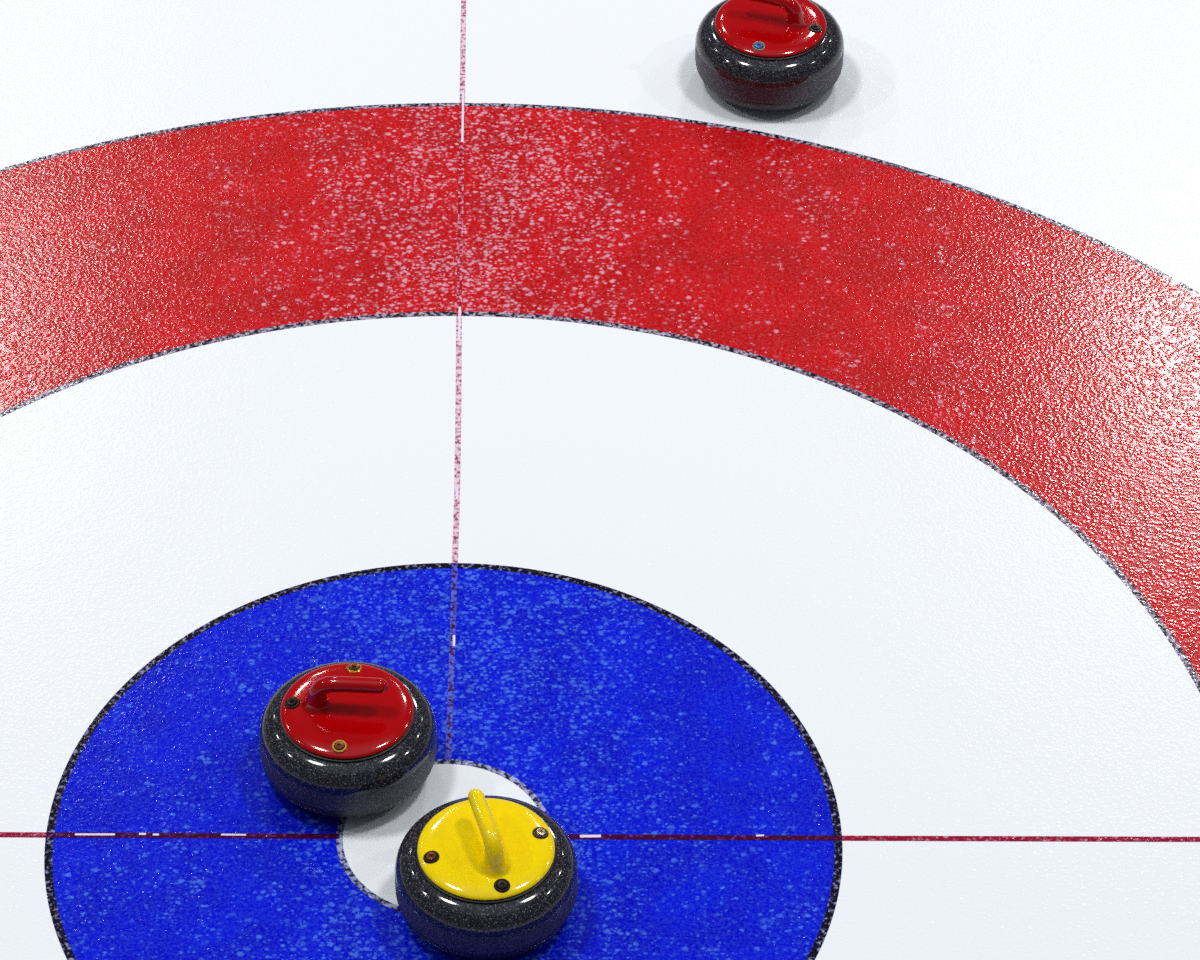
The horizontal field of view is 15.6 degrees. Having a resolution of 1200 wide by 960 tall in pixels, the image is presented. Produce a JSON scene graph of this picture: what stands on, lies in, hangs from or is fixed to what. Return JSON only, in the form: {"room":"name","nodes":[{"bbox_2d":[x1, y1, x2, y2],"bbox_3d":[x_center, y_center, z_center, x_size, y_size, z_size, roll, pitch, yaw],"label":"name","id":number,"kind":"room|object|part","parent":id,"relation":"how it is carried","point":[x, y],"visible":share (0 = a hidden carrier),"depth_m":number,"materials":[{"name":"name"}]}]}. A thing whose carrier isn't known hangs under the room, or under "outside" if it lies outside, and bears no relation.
{"room":"ice rink","nodes":[
{"label":"ice rink","id":0,"kind":"room"},
{"bbox_2d":[0,0,1199,959],"bbox_3d":[0.212,-4.513,12.242,19.000,0.001,29.000,0,42,-1],"label":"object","id":1,"kind":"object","parent":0,"point":[794,513],"depth_m":7.33,"materials":[{"name":"white"}]},
{"bbox_2d":[259,661,436,816],"bbox_3d":[-0.389,0.375,6.741,0.274,0.197,0.274,-12,44,-14],"label":"stone","id":2,"kind":"object","parent":1,"relation":"on","point":[342,738],"visible":1,"depth_m":6.68,"materials":[{"name":"stone"}]},
{"bbox_2d":[285,697,299,708],"bbox_3d":[-0.473,0.344,6.723,0.025,0.005,0.025,-3,42,10],"label":"washer","id":3,"kind":"object","parent":2,"relation":"in","point":[290,702],"depth_m":6.72,"materials":[{"name":"metal"}]},
{"bbox_2d":[332,740,346,752],"bbox_3d":[-0.397,0.406,6.656,0.025,0.005,0.025,4,52,3],"label":"washer","id":4,"kind":"object","parent":2,"relation":"in","point":[338,746],"depth_m":6.65,"materials":[{"name":"gold metal"}]},
{"bbox_3d":[-0.392,0.326,6.697,0.137,0.065,0.051,4,43,3],"label":"handle","id":5,"kind":"part","parent":2,"relation":"part of","materials":[{"name":"red plastic"}]},
{"bbox_3d":[-0.389,0.352,6.720,0.205,0.012,0.205,4,43,3],"label":"handle plate","id":6,"kind":"part","parent":2,"relation":"part of","materials":[{"name":"red plastic"}]},
{"bbox_2d":[346,663,361,673],"bbox_3d":[-0.381,0.293,6.780,0.025,0.005,0.025,4,34,3],"label":"washer","id":7,"kind":"object","parent":2,"relation":"in","point":[351,668],"depth_m":6.78,"materials":[{"name":"gold metal"}]},
{"bbox_2d":[395,789,577,958],"bbox_3d":[-0.170,0.570,6.532,0.281,0.197,0.281,-11,44,-13],"label":"stone","id":8,"kind":"object","parent":1,"relation":"on","point":[478,875],"visible":1,"depth_m":6.48,"materials":[{"name":"stone"}]},
{"bbox_2d":[423,851,439,863],"bbox_3d":[-0.250,0.560,6.489,0.025,0.005,0.025,-18,45,-7],"label":"washer","id":9,"kind":"object","parent":8,"relation":"in","point":[429,857],"depth_m":6.49,"materials":[{"name":"metal"}]},
{"bbox_3d":[-0.170,0.547,6.511,0.205,0.012,0.205,-11,44,-13],"label":"handle plate","id":10,"kind":"part","parent":8,"relation":"part of","materials":[{"name":"yellow plastic"}]},
{"bbox_3d":[-0.168,0.523,6.485,0.051,0.065,0.137,-11,44,-13],"label":"handle","id":11,"kind":"part","parent":8,"relation":"part of","materials":[{"name":"yellow plastic"}]},
{"bbox_2d":[494,878,509,892],"bbox_3d":[-0.144,0.599,6.449,0.025,0.005,0.025,-11,53,-13],"label":"washer","id":12,"kind":"object","parent":8,"relation":"in","point":[501,885],"depth_m":6.45,"materials":[{"name":"metal"}]},
{"bbox_2d":[532,827,548,838],"bbox_3d":[-0.089,0.528,6.527,0.025,0.005,0.025,-5,42,-19],"label":"washer","id":13,"kind":"object","parent":8,"relation":"in","point":[537,832],"depth_m":6.52,"materials":[{"name":"metal"}]},
{"bbox_2d":[695,0,843,110],"bbox_3d":[0.313,-0.819,8.057,0.274,0.197,0.274,-3,43,-4],"label":"stone","id":14,"kind":"object","parent":1,"relation":"on","point":[761,55],"visible":1,"depth_m":8.00,"materials":[{"name":"stone"}]},
{"bbox_2d":[752,41,764,51],"bbox_3d":[0.290,-0.790,7.974,0.025,0.005,0.025,12,53,12],"label":"washer","id":15,"kind":"object","parent":14,"relation":"in","point":[757,46],"depth_m":7.97,"materials":[{"name":"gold metal"}]},
{"bbox_3d":[0.314,-0.842,8.036,0.205,0.012,0.205,12,44,12],"label":"handle plate","id":16,"kind":"part","parent":14,"relation":"part of","materials":[{"name":"red plastic"}]},
{"bbox_3d":[0.317,-0.867,8.012,0.137,0.065,0.051,12,44,12],"label":"handle","id":17,"kind":"part","parent":14,"relation":"part of","materials":[{"name":"red plastic"}]},
{"bbox_2d":[809,24,821,32],"bbox_3d":[0.395,-0.828,8.017,0.025,0.005,0.025,18,45,6],"label":"washer","id":18,"kind":"object","parent":14,"relation":"in","point":[813,28],"depth_m":8.01,"materials":[{"name":"metal"}]}
]}

